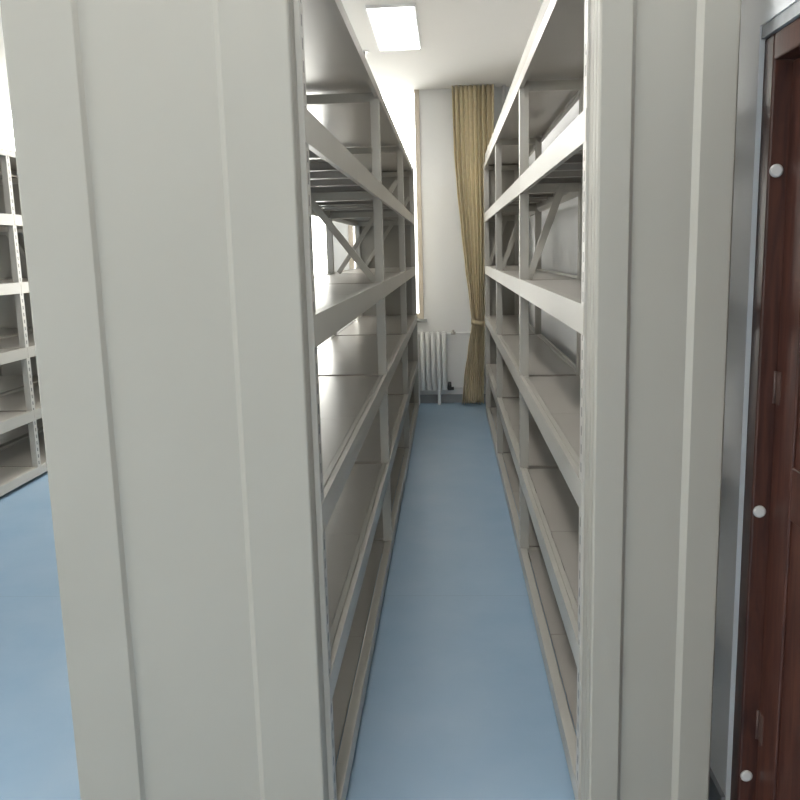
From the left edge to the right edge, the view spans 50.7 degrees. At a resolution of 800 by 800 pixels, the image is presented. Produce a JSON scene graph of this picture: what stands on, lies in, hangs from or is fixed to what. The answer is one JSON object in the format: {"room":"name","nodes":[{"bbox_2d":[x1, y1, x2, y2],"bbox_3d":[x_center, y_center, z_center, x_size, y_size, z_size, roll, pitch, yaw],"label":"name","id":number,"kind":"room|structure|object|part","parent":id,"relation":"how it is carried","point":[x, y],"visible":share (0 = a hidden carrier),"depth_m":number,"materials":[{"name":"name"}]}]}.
{"room":"storage room","nodes":[
{"label":"storage room","id":0,"kind":"room"},
{"bbox_2d":[0,0,542,110],"bbox_3d":[-2.793,-1.958,2.031,7.722,0.100,14.040,-1,10,3],"label":"ceiling","id":1,"kind":"structure","parent":0,"point":[464,42],"depth_m":6.70,"materials":[{"name":"white paint"}]},
{"bbox_2d":[365,3,420,50],"bbox_3d":[-0.030,-2.687,6.117,0.330,0.020,1.200,-1,10,3],"label":"recessed light","id":2,"kind":"object","parent":1,"relation":"in","point":[394,26],"visible":1,"depth_m":6.00,"materials":[{"name":"white plastic"}]},
{"bbox_2d":[0,402,576,799],"bbox_3d":[-2.707,1.291,2.601,7.722,0.100,14.040,-1,10,3],"label":"floor","id":3,"kind":"structure","parent":0,"point":[458,705],"depth_m":3.41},
{"bbox_2d":[0,173,42,447],"bbox_3d":[-3.794,-0.417,5.154,0.650,2.436,6.010,-1,10,3],"label":"rack","id":4,"kind":"object","parent":3,"relation":"on","point":[11,375],"visible":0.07,"depth_m":8.00,"materials":[{"name":"grey metal"}]},
{"bbox_3d":[-3.648,-0.599,7.629,0.561,0.030,0.944,-1,10,3],"label":"shelf panel","id":5,"kind":"part","parent":4,"relation":"part of","materials":[{"name":"grey metal"}]},
{"bbox_3d":[-3.636,-0.141,7.709,0.561,0.030,0.944,-1,10,3],"label":"shelf panel","id":6,"kind":"part","parent":4,"relation":"part of","materials":[{"name":"grey metal"}]},
{"bbox_3d":[-3.625,-0.932,8.095,0.640,2.367,0.029,-1,10,3],"label":"panel","id":7,"kind":"part","parent":4,"relation":"part of","materials":[{"name":"white metal"}]},
{"bbox_3d":[-3.625,0.268,7.781,0.561,0.012,0.944,-1,10,3],"label":"shelf panel","id":8,"kind":"part","parent":4,"relation":"part of","materials":[{"name":"grey metal"}]},
{"bbox_2d":[0,148,46,496],"bbox_3d":[-3.095,-0.428,5.112,0.650,2.436,6.010,-1,10,3],"label":"rack","id":9,"kind":"object","parent":3,"relation":"on","point":[22,460],"visible":0.36,"depth_m":6.15,"materials":[{"name":"grey metal"}]},
{"bbox_3d":[-3.059,-0.271,5.670,0.561,0.030,0.944,-1,10,3],"label":"shelf panel","id":10,"kind":"part","parent":9,"relation":"part of","materials":[{"name":"grey metal"}]},
{"bbox_3d":[-3.047,0.187,5.750,0.561,0.030,0.944,-1,10,3],"label":"shelf panel","id":11,"kind":"part","parent":9,"relation":"part of","materials":[{"name":"grey metal"}]},
{"bbox_3d":[-3.015,-0.906,6.575,0.561,0.030,0.944,-1,10,3],"label":"shelf panel","id":12,"kind":"part","parent":9,"relation":"part of","materials":[{"name":"grey metal"}]},
{"bbox_3d":[-3.036,0.597,5.822,0.561,0.012,0.944,-1,10,3],"label":"shelf panel","id":13,"kind":"part","parent":9,"relation":"part of","materials":[{"name":"grey metal"}]},
{"bbox_3d":[-3.002,-0.446,6.656,0.561,0.030,0.944,-1,10,3],"label":"shelf panel","id":14,"kind":"part","parent":9,"relation":"part of","materials":[{"name":"grey metal"}]},
{"bbox_3d":[-2.990,0.012,6.737,0.561,0.030,0.944,-1,10,3],"label":"shelf panel","id":15,"kind":"part","parent":9,"relation":"part of","materials":[{"name":"grey metal"}]},
{"bbox_3d":[-2.980,0.422,6.808,0.561,0.012,0.944,-1,10,3],"label":"shelf panel","id":16,"kind":"part","parent":9,"relation":"part of","materials":[{"name":"grey metal"}]},
{"bbox_3d":[-2.937,-0.152,7.667,0.561,0.030,0.944,-1,10,3],"label":"shelf panel","id":17,"kind":"part","parent":9,"relation":"part of","materials":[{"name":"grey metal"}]},
{"bbox_3d":[-2.926,0.257,7.739,0.561,0.012,0.944,-1,10,3],"label":"shelf panel","id":18,"kind":"part","parent":9,"relation":"part of","materials":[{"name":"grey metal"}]},
{"bbox_2d":[0,0,418,799],"bbox_3d":[-0.347,-0.517,5.207,0.658,2.436,6.520,-1,10,3],"label":"rack","id":19,"kind":"object","parent":3,"relation":"on","point":[228,432],"visible":1,"depth_m":2.04,"materials":[{"name":"grey metal"}]},
{"bbox_3d":[-0.479,-0.748,2.524,0.509,0.030,1.108,-1,10,3],"label":"shelf panel","id":20,"kind":"part","parent":19,"relation":"part of","materials":[{"name":"grey metal"}]},
{"bbox_3d":[-0.467,-0.277,2.606,0.509,0.030,1.108,-1,10,3],"label":"shelf panel","id":21,"kind":"part","parent":19,"relation":"part of","materials":[{"name":"grey metal"}]},
{"bbox_3d":[-0.416,-0.941,3.616,0.509,0.030,1.108,-1,10,3],"label":"shelf panel","id":22,"kind":"part","parent":19,"relation":"part of","materials":[{"name":"grey metal"}]},
{"bbox_3d":[-0.454,0.183,2.687,0.509,0.030,1.108,-1,10,3],"label":"shelf panel","id":23,"kind":"part","parent":19,"relation":"part of","materials":[{"name":"grey metal"}]},
{"bbox_3d":[-0.442,0.641,2.768,0.509,0.030,1.108,-1,10,3],"label":"shelf panel","id":24,"kind":"part","parent":19,"relation":"part of","materials":[{"name":"grey metal"}]},
{"bbox_3d":[-0.404,-0.471,3.699,0.509,0.030,1.108,-1,10,3],"label":"shelf panel","id":25,"kind":"part","parent":19,"relation":"part of","materials":[{"name":"grey metal"}]},
{"bbox_3d":[-0.431,1.051,2.839,0.509,0.012,1.108,-1,10,3],"label":"shelf panel","id":26,"kind":"part","parent":19,"relation":"part of","materials":[{"name":"grey metal"}]},
{"bbox_3d":[-0.392,-0.010,3.780,0.509,0.030,1.108,-1,10,3],"label":"shelf panel","id":27,"kind":"part","parent":19,"relation":"part of","materials":[{"name":"grey metal"}]},
{"bbox_3d":[-0.352,-1.139,4.731,0.509,0.030,1.038,-1,10,3],"label":"shelf panel","id":28,"kind":"part","parent":19,"relation":"part of","materials":[{"name":"grey metal"}]},
{"bbox_3d":[-0.340,-0.668,4.814,0.509,0.030,1.038,-1,10,3],"label":"shelf panel","id":29,"kind":"part","parent":19,"relation":"part of","materials":[{"name":"grey metal"}]},
{"bbox_3d":[-0.380,0.448,3.860,0.509,0.030,1.108,-1,10,3],"label":"shelf panel","id":30,"kind":"part","parent":19,"relation":"part of","materials":[{"name":"grey metal"}]},
{"bbox_3d":[-0.328,-0.207,4.894,0.509,0.030,1.038,-1,10,3],"label":"shelf panel","id":31,"kind":"part","parent":19,"relation":"part of","materials":[{"name":"grey metal"}]},
{"bbox_3d":[-0.293,-1.320,5.755,0.509,0.030,1.038,-1,10,3],"label":"shelf panel","id":32,"kind":"part","parent":19,"relation":"part of","materials":[{"name":"grey metal"}]},
{"bbox_3d":[-0.281,-0.849,5.837,0.509,0.030,1.038,-1,10,3],"label":"shelf panel","id":33,"kind":"part","parent":19,"relation":"part of","materials":[{"name":"grey metal"}]},
{"bbox_3d":[-0.369,0.858,3.932,0.509,0.012,1.108,-1,10,3],"label":"shelf panel","id":34,"kind":"part","parent":19,"relation":"part of","materials":[{"name":"grey metal"}]},
{"bbox_3d":[-0.269,-0.388,5.918,0.509,0.030,1.038,-1,10,3],"label":"shelf panel","id":35,"kind":"part","parent":19,"relation":"part of","materials":[{"name":"grey metal"}]},
{"bbox_3d":[-0.221,-1.034,6.883,0.509,0.030,0.968,-1,10,3],"label":"shelf panel","id":36,"kind":"part","parent":19,"relation":"part of","materials":[{"name":"grey metal"}]},
{"bbox_3d":[-0.209,-0.573,6.964,0.509,0.030,0.968,-1,10,3],"label":"shelf panel","id":37,"kind":"part","parent":19,"relation":"part of","materials":[{"name":"grey metal"}]},
{"bbox_3d":[-0.316,0.251,4.975,0.509,0.030,1.038,-1,10,3],"label":"shelf panel","id":38,"kind":"part","parent":19,"relation":"part of","materials":[{"name":"grey metal"}]},
{"bbox_3d":[-0.178,-1.674,7.755,0.509,0.030,0.968,-1,10,3],"label":"shelf panel","id":39,"kind":"part","parent":19,"relation":"part of","materials":[{"name":"grey metal"}]},
{"bbox_3d":[-0.305,0.660,5.046,0.509,0.012,1.038,-1,10,3],"label":"shelf panel","id":40,"kind":"part","parent":19,"relation":"part of","materials":[{"name":"grey metal"}]},
{"bbox_3d":[-0.166,-1.203,7.838,0.509,0.030,0.968,-1,10,3],"label":"shelf panel","id":41,"kind":"part","parent":19,"relation":"part of","materials":[{"name":"grey metal"}]},
{"bbox_3d":[-0.154,-0.742,7.919,0.509,0.030,0.968,-1,10,3],"label":"shelf panel","id":42,"kind":"part","parent":19,"relation":"part of","materials":[{"name":"grey metal"}]},
{"bbox_3d":[-0.257,0.070,5.998,0.509,0.030,1.038,-1,10,3],"label":"shelf panel","id":43,"kind":"part","parent":19,"relation":"part of","materials":[{"name":"grey metal"}]},
{"bbox_3d":[-0.130,-1.077,8.397,0.588,2.367,0.029,-1,10,3],"label":"panel","id":44,"kind":"part","parent":19,"relation":"part of","materials":[{"name":"white metal"}]},
{"bbox_3d":[-0.246,0.479,6.070,0.509,0.012,1.038,-1,10,3],"label":"shelf panel","id":45,"kind":"part","parent":19,"relation":"part of","materials":[{"name":"grey metal"}]},
{"bbox_3d":[-0.197,-0.115,7.044,0.509,0.030,0.968,-1,10,3],"label":"shelf panel","id":46,"kind":"part","parent":19,"relation":"part of","materials":[{"name":"grey metal"}]},
{"bbox_3d":[-0.186,0.294,7.116,0.509,0.012,0.968,-1,10,3],"label":"shelf panel","id":47,"kind":"part","parent":19,"relation":"part of","materials":[{"name":"grey metal"}]},
{"bbox_3d":[-0.142,-0.284,7.999,0.509,0.030,0.968,-1,10,3],"label":"shelf panel","id":48,"kind":"part","parent":19,"relation":"part of","materials":[{"name":"grey metal"}]},
{"bbox_3d":[-0.131,0.125,8.071,0.509,0.012,0.968,-1,10,3],"label":"shelf panel","id":49,"kind":"part","parent":19,"relation":"part of","materials":[{"name":"grey metal"}]},
{"bbox_2d":[417,330,485,404],"bbox_3d":[0.593,-0.347,8.881,0.980,0.785,0.119,-1,10,3],"label":"radiator","id":50,"kind":"object","parent":3,"relation":"on","point":[425,384],"visible":0.81,"depth_m":8.84,"materials":[{"name":"white metal"}]},
{"bbox_2d":[484,0,741,799],"bbox_3d":[0.799,-0.533,5.037,0.329,2.466,6.120,-1,10,3],"label":"rack","id":51,"kind":"object","parent":3,"relation":"on","point":[612,458],"visible":1,"depth_m":2.12,"materials":[{"name":"grey metal"}]},
{"bbox_3d":[0.972,0.156,7.728,0.246,0.012,0.928,-1,10,3],"label":"shelf panel","id":52,"kind":"part","parent":51,"relation":"part of","materials":[{"name":"grey metal"}]},
{"bbox_3d":[0.971,-1.043,8.035,0.325,2.367,0.029,-1,10,3],"label":"panel","id":53,"kind":"part","parent":51,"relation":"part of","materials":[{"name":"white metal"}]},
{"bbox_3d":[0.961,-0.253,7.657,0.246,0.030,0.928,-1,10,3],"label":"shelf panel","id":54,"kind":"part","parent":51,"relation":"part of","materials":[{"name":"grey metal"}]},
{"bbox_3d":[0.949,-0.711,7.576,0.246,0.030,0.928,-1,10,3],"label":"shelf panel","id":55,"kind":"part","parent":51,"relation":"part of","materials":[{"name":"grey metal"}]},
{"bbox_3d":[0.937,-1.172,7.495,0.246,0.030,0.928,-1,10,3],"label":"shelf panel","id":56,"kind":"part","parent":51,"relation":"part of","materials":[{"name":"grey metal"}]},
{"bbox_3d":[0.924,-1.643,7.413,0.246,0.030,0.928,-1,10,3],"label":"shelf panel","id":57,"kind":"part","parent":51,"relation":"part of","materials":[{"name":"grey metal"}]},
{"bbox_3d":[0.908,-0.091,6.741,0.246,0.030,0.928,-1,10,3],"label":"shelf panel","id":58,"kind":"part","parent":51,"relation":"part of","materials":[{"name":"grey metal"}]},
{"bbox_3d":[0.919,0.318,6.813,0.246,0.012,0.928,-1,10,3],"label":"shelf panel","id":59,"kind":"part","parent":51,"relation":"part of","materials":[{"name":"grey metal"}]},
{"bbox_3d":[0.884,-1.010,6.580,0.246,0.030,0.928,-1,10,3],"label":"shelf panel","id":60,"kind":"part","parent":51,"relation":"part of","materials":[{"name":"grey metal"}]},
{"bbox_3d":[0.896,-0.549,6.660,0.246,0.030,0.928,-1,10,3],"label":"shelf panel","id":61,"kind":"part","parent":51,"relation":"part of","materials":[{"name":"grey metal"}]},
{"bbox_3d":[0.861,0.496,5.809,0.246,0.012,0.994,-1,10,3],"label":"shelf panel","id":62,"kind":"part","parent":51,"relation":"part of","materials":[{"name":"grey metal"}]},
{"bbox_3d":[0.851,0.086,5.737,0.246,0.030,0.994,-1,10,3],"label":"shelf panel","id":63,"kind":"part","parent":51,"relation":"part of","materials":[{"name":"grey metal"}]},
{"bbox_3d":[0.826,-0.832,5.576,0.246,0.030,0.994,-1,10,3],"label":"shelf panel","id":64,"kind":"part","parent":51,"relation":"part of","materials":[{"name":"grey metal"}]},
{"bbox_3d":[0.814,-1.303,5.493,0.246,0.030,0.994,-1,10,3],"label":"shelf panel","id":65,"kind":"part","parent":51,"relation":"part of","materials":[{"name":"grey metal"}]},
{"bbox_3d":[0.839,-0.372,5.657,0.246,0.030,0.994,-1,10,3],"label":"shelf panel","id":66,"kind":"part","parent":51,"relation":"part of","materials":[{"name":"grey metal"}]},
{"bbox_3d":[0.805,0.669,4.829,0.246,0.012,0.994,-1,10,3],"label":"shelf panel","id":67,"kind":"part","parent":51,"relation":"part of","materials":[{"name":"grey metal"}]},
{"bbox_3d":[0.794,0.260,4.757,0.246,0.030,0.994,-1,10,3],"label":"shelf panel","id":68,"kind":"part","parent":51,"relation":"part of","materials":[{"name":"grey metal"}]},
{"bbox_3d":[0.758,-1.130,4.514,0.246,0.030,0.994,-1,10,3],"label":"shelf panel","id":69,"kind":"part","parent":51,"relation":"part of","materials":[{"name":"grey metal"}]},
{"bbox_3d":[0.782,-0.198,4.677,0.246,0.030,0.994,-1,10,3],"label":"shelf panel","id":70,"kind":"part","parent":51,"relation":"part of","materials":[{"name":"grey metal"}]},
{"bbox_3d":[0.770,-0.659,4.596,0.246,0.030,0.994,-1,10,3],"label":"shelf panel","id":71,"kind":"part","parent":51,"relation":"part of","materials":[{"name":"grey metal"}]},
{"bbox_3d":[0.747,0.849,3.811,0.246,0.012,0.958,-1,10,3],"label":"shelf panel","id":72,"kind":"part","parent":51,"relation":"part of","materials":[{"name":"grey metal"}]},
{"bbox_3d":[0.736,0.440,3.739,0.246,0.030,0.958,-1,10,3],"label":"shelf panel","id":73,"kind":"part","parent":51,"relation":"part of","materials":[{"name":"grey metal"}]},
{"bbox_3d":[0.724,-0.018,3.658,0.246,0.030,0.958,-1,10,3],"label":"shelf panel","id":74,"kind":"part","parent":51,"relation":"part of","materials":[{"name":"grey metal"}]},
{"bbox_3d":[0.712,-0.479,3.578,0.246,0.030,0.958,-1,10,3],"label":"shelf panel","id":75,"kind":"part","parent":51,"relation":"part of","materials":[{"name":"grey metal"}]},
{"bbox_3d":[0.699,-0.950,3.495,0.246,0.030,0.958,-1,10,3],"label":"shelf panel","id":76,"kind":"part","parent":51,"relation":"part of","materials":[{"name":"grey metal"}]},
{"bbox_3d":[0.692,1.017,2.865,0.246,0.012,0.958,-1,10,3],"label":"shelf panel","id":77,"kind":"part","parent":51,"relation":"part of","materials":[{"name":"grey metal"}]},
{"bbox_3d":[0.681,0.607,2.793,0.246,0.030,0.958,-1,10,3],"label":"shelf panel","id":78,"kind":"part","parent":51,"relation":"part of","materials":[{"name":"grey metal"}]},
{"bbox_3d":[0.669,0.149,2.713,0.246,0.030,0.958,-1,10,3],"label":"shelf panel","id":79,"kind":"part","parent":51,"relation":"part of","materials":[{"name":"grey metal"}]},
{"bbox_3d":[0.657,-0.312,2.632,0.246,0.030,0.958,-1,10,3],"label":"shelf panel","id":80,"kind":"part","parent":51,"relation":"part of","materials":[{"name":"grey metal"}]},
{"bbox_3d":[0.645,-0.782,2.550,0.246,0.030,0.958,-1,10,3],"label":"shelf panel","id":81,"kind":"part","parent":51,"relation":"part of","materials":[{"name":"grey metal"}]},
{"bbox_3d":[0.629,-0.012,2.097,0.310,2.407,0.138,-1,10,3],"label":"panel","id":82,"kind":"part","parent":51,"relation":"part of","materials":[{"name":"white metal"}]},
{"bbox_2d":[332,87,509,394],"bbox_3d":[-2.364,-1.524,9.046,7.722,3.200,0.250,-1,10,3],"label":"wall","id":83,"kind":"structure","parent":0,"point":[445,288],"depth_m":8.74,"materials":[{"name":"white paint"}]},
{"bbox_2d":[348,90,426,321],"bbox_3d":[-0.160,-1.974,8.758,0.840,2.330,0.230,-1,10,3],"label":"window","id":84,"kind":"structure","parent":83,"relation":"in","point":[351,229],"depth_m":8.70,"materials":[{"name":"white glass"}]},
{"bbox_3d":[-0.132,-0.835,8.918,0.840,0.030,0.150,-1,10,3],"label":"sill","id":85,"kind":"part","parent":84,"relation":"part of","materials":[{"name":"white stone"}]},
{"bbox_2d":[420,394,485,402],"bbox_3d":[-2.331,0.029,9.186,7.242,0.090,0.012,-1,10,3],"label":"baseboard","id":86,"kind":"structure","parent":83,"relation":"attached to","point":[445,398],"depth_m":9.01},
{"bbox_2d":[452,84,493,403],"bbox_3d":[0.746,-1.532,8.575,0.382,3.175,0.217,-5,11,-21],"label":"curtain","id":87,"kind":"object","parent":83,"relation":"hanging from","point":[472,106],"visible":0.84,"depth_m":8.49,"materials":[{"name":"beige fabric"}]},
{"bbox_2d":[502,85,505,107],"bbox_3d":[1.075,-1.551,8.678,0.032,3.200,0.076,-1,10,3],"label":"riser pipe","id":88,"kind":"object","parent":83,"relation":"attached to","point":[503,86],"visible":0.17,"depth_m":8.38,"materials":[{"name":"metal"}]},
{"bbox_2d":[529,0,798,799],"bbox_3d":[0.975,-0.367,1.944,0.240,3.200,13.740,-1,10,3],"label":"wall","id":89,"kind":"structure","parent":0,"point":[560,250],"depth_m":2.23,"materials":[{"name":"white paint"}]},
{"bbox_2d":[709,767,725,799],"bbox_3d":[1.087,0.559,5.653,0.012,0.090,6.732,-1,10,3],"label":"baseboard","id":90,"kind":"structure","parent":89,"relation":"attached to","point":[715,791],"depth_m":2.40,"materials":[{"name":"grey"}]},
{"bbox_2d":[730,0,799,799],"bbox_3d":[0.926,0.236,1.695,0.166,2.101,0.956,-1,10,3],"label":"door","id":91,"kind":"structure","parent":89,"relation":"in","point":[766,730],"depth_m":2.05,"materials":[{"name":"red wood"}]}
]}

